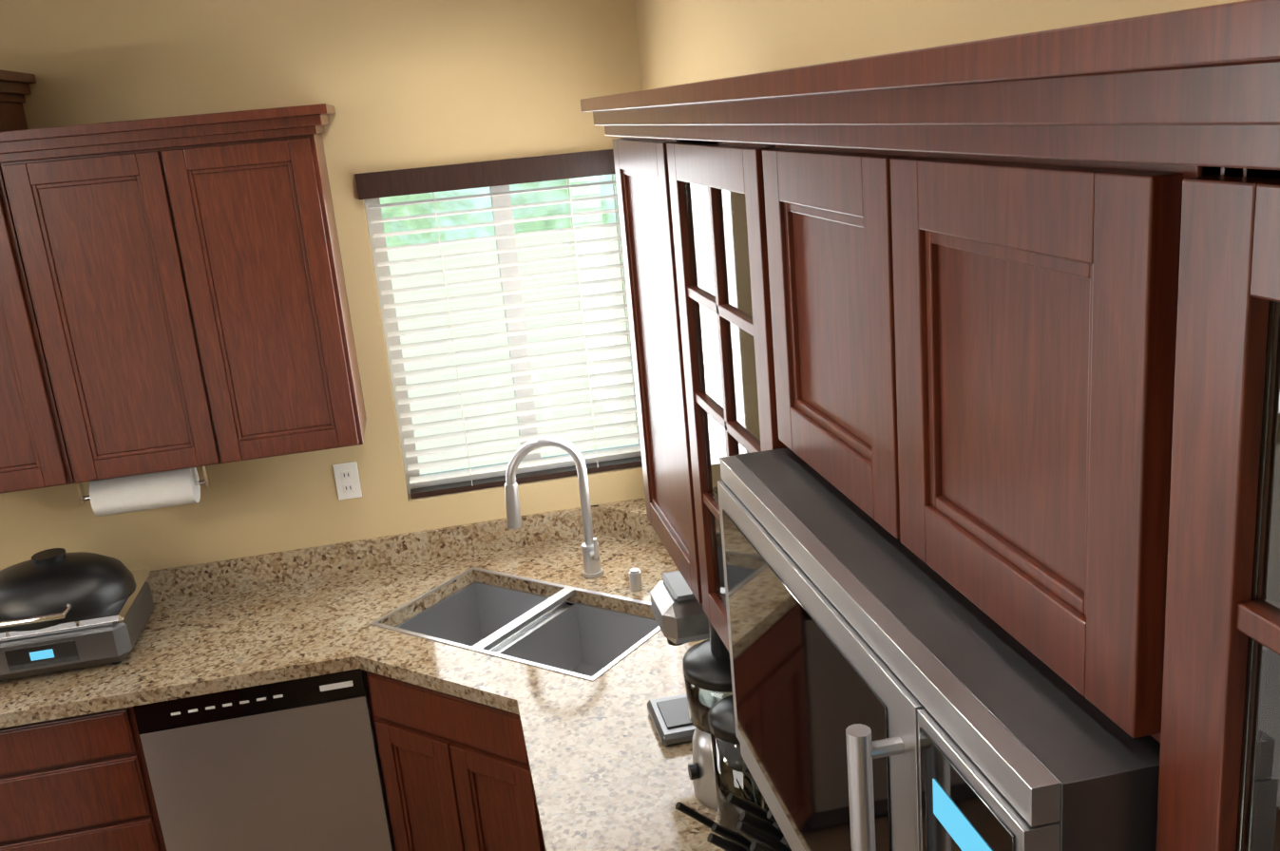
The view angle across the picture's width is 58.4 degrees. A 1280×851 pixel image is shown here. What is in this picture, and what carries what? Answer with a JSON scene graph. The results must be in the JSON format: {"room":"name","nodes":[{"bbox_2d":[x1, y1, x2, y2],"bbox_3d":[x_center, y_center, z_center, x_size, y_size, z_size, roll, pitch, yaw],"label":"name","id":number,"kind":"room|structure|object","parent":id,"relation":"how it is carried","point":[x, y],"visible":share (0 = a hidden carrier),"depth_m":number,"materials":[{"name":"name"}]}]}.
{"room":"kitchen","nodes":[
{"label":"kitchen","id":0,"kind":"room"},
{"bbox_2d":[0,0,645,571],"bbox_3d":[-2.956,0.254,3.374,6.520,2.810,0.160,-8,16,-9],"label":"wall","id":1,"kind":"structure","parent":0,"point":[405,84],"depth_m":3.46,"materials":[{"name":"paint"}]},
{"bbox_2d":[0,84,102,494],"bbox_3d":[-1.827,-0.359,3.184,0.469,1.061,0.328,-8,16,-9],"label":"upper cabinet","id":2,"kind":"object","parent":1,"relation":"attached to","point":[46,435],"depth_m":3.10,"materials":[{"name":"brown wood"}]},
{"bbox_2d":[26,130,247,479],"bbox_3d":[-1.433,-0.339,3.270,0.460,0.907,0.328,-8,16,-9],"label":"upper cabinet","id":3,"kind":"object","parent":1,"relation":"attached to","point":[173,294],"depth_m":3.12,"materials":[{"name":"brown wood"}]},
{"bbox_2d":[76,465,210,516],"bbox_3d":[-1.455,0.181,3.366,0.358,0.135,0.116,-8,16,-9],"label":"paper towel holder","id":4,"kind":"object","parent":3,"relation":"attached to","point":[127,494],"visible":0.85,"depth_m":3.32,"materials":[{"name":"white paper"}]},
{"bbox_2d":[186,118,366,459],"bbox_3d":[-1.101,-0.384,3.326,0.459,0.907,0.328,-8,16,-9],"label":"upper cabinet","id":5,"kind":"object","parent":1,"relation":"attached to","point":[265,201],"depth_m":3.19,"materials":[{"name":"brown wood"}]},
{"bbox_2d":[332,461,362,500],"bbox_3d":[-0.940,0.179,3.677,0.075,0.120,0.008,-8,16,-9],"label":"electrical outlet","id":6,"kind":"object","parent":1,"relation":"attached to","point":[347,480],"visible":1,"depth_m":3.67,"materials":[{"name":"plastic"}]},
{"bbox_2d":[363,173,641,494],"bbox_3d":[-0.411,-0.339,3.772,0.845,1.050,0.055,-8,16,-9],"label":"window","id":7,"kind":"structure","parent":1,"relation":"in","point":[499,230],"depth_m":3.75,"materials":[{"name":"glass"}]},
{"bbox_2d":[354,149,642,498],"bbox_3d":[-0.393,-0.320,3.683,0.869,1.050,0.096,-8,16,-9],"label":"window blind","id":8,"kind":"object","parent":7,"relation":"attached to","point":[472,175],"visible":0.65,"depth_m":3.69,"materials":[{"name":"white plastic"}]},
{"bbox_2d":[634,0,1244,90],"bbox_3d":[0.763,0.038,0.430,0.160,4.162,6.760,-8,16,-9],"label":"wall","id":9,"kind":"structure","parent":0,"point":[681,42],"depth_m":2.02,"materials":[{"name":"paint"}]},
{"bbox_2d":[599,95,884,638],"bbox_3d":[0.192,-0.150,2.177,0.328,0.851,0.570,-8,16,-9],"label":"upper cabinet","id":10,"kind":"object","parent":9,"relation":"attached to","point":[683,210],"depth_m":1.89,"materials":[{"name":"brown wood"}]},
{"bbox_2d":[740,76,1154,502],"bbox_3d":[0.357,-0.133,1.209,0.328,0.391,0.440,-8,16,-9],"label":"upper cabinet","id":11,"kind":"object","parent":9,"relation":"attached to","point":[792,194],"depth_m":1.27,"materials":[{"name":"brown wood"}]},
{"bbox_2d":[839,68,1279,794],"bbox_3d":[0.419,-0.053,0.905,0.328,0.391,0.440,-8,16,-9],"label":"upper cabinet","id":12,"kind":"object","parent":9,"relation":"attached to","point":[989,327],"depth_m":0.72,"materials":[{"name":"brown wood"}]},
{"bbox_2d":[717,447,1160,850],"bbox_3d":[0.362,0.312,1.158,0.452,0.421,0.756,-8,16,-9],"label":"microwave","id":13,"kind":"object","parent":12,"relation":"attached to","point":[890,693],"visible":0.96,"depth_m":0.96,"materials":[{"name":"silver metal"}]},
{"bbox_3d":[-2.174,2.491,0.558,6.520,0.100,6.920,-8,16,-9],"label":"floor","id":14,"kind":"structure","parent":0,"visible":0},
{"bbox_2d":[0,706,166,850],"bbox_3d":[-1.704,1.131,3.442,0.632,0.874,0.628,-8,16,-9],"label":"base cabinet","id":15,"kind":"object","parent":14,"relation":"on","point":[79,783],"depth_m":3.11,"materials":[{"name":"brown wood"}]},
{"bbox_2d":[0,522,509,728],"bbox_3d":[-0.911,0.687,3.251,2.310,0.340,1.079,-8,16,-9],"label":"countertop","id":16,"kind":"structure","parent":15,"relation":"on","point":[219,626],"depth_m":3.39,"materials":[{"name":"stone"}]},
{"bbox_2d":[0,548,153,681],"bbox_3d":[-1.672,0.525,3.265,0.448,0.295,0.408,-8,16,-9],"label":"grill","id":17,"kind":"object","parent":16,"relation":"on","point":[61,609],"visible":1,"depth_m":3.15,"materials":[{"name":"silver metal"}]},
{"bbox_2d":[133,668,394,850],"bbox_3d":[-1.093,1.051,3.540,0.608,0.868,0.623,-8,16,-9],"label":"dishwasher","id":18,"kind":"object","parent":14,"relation":"on","point":[294,765],"visible":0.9,"depth_m":3.20,"materials":[{"name":"silver metal"}]},
{"bbox_2d":[364,582,573,850],"bbox_3d":[-0.240,0.987,3.481,1.050,0.874,1.050,-8,16,-9],"label":"base cabinet","id":19,"kind":"object","parent":14,"relation":"on","point":[455,772],"depth_m":3.08,"materials":[{"name":"brown wood"}]},
{"bbox_2d":[478,497,725,850],"bbox_3d":[0.246,0.806,1.653,0.654,0.770,4.619,-8,16,-9],"label":"countertop","id":20,"kind":"structure","parent":19,"relation":"on","point":[585,677],"depth_m":2.90,"materials":[{"name":"stone"}]},
{"bbox_2d":[504,436,603,578],"bbox_3d":[-0.264,0.260,3.435,0.277,0.465,0.127,-8,16,-9],"label":"faucet","id":21,"kind":"object","parent":20,"relation":"on","point":[593,569],"visible":1,"depth_m":3.42,"materials":[{"name":"silver metal"}]},
{"bbox_2d":[629,568,642,592],"bbox_3d":[-0.013,0.457,3.400,0.036,0.062,0.036,-8,16,-9],"label":"soap dispenser","id":22,"kind":"object","parent":20,"relation":"on","point":[635,579],"visible":1,"depth_m":3.39,"materials":[{"name":"silver metal"}]},
{"bbox_2d":[647,571,732,746],"bbox_3d":[0.145,0.514,2.611,0.260,0.350,0.180,-8,16,-9],"label":"coffee maker","id":23,"kind":"object","parent":20,"relation":"on","point":[679,615],"visible":0.4,"depth_m":2.55,"materials":[{"name":"silver metal"}]},
{"bbox_2d":[682,618,732,811],"bbox_3d":[0.181,0.535,2.323,0.201,0.460,0.192,-8,16,-9],"label":"juicer","id":24,"kind":"object","parent":20,"relation":"on","point":[706,664],"visible":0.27,"depth_m":2.30,"materials":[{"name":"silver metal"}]},
{"bbox_2d":[675,764,791,850],"bbox_3d":[0.240,0.726,1.936,0.313,0.291,0.221,-8,16,-9],"label":"knife block","id":25,"kind":"object","parent":20,"relation":"on","point":[765,833],"visible":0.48,"depth_m":1.93,"materials":[{"name":"black plastic"}]},
{"bbox_2d":[707,695,769,840],"bbox_3d":[0.211,0.668,2.162,0.136,0.285,0.181,-8,16,-9],"label":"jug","id":26,"kind":"object","parent":20,"relation":"on","point":[731,776],"visible":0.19,"depth_m":2.13,"materials":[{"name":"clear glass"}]},
{"label":"outside","id":27,"kind":"structure","parent":0,"visible":0},
{"bbox_2d":[379,174,638,474],"bbox_3d":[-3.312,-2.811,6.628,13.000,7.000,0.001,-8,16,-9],"label":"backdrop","id":28,"kind":"structure","parent":27,"point":[468,276],"depth_m":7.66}
]}

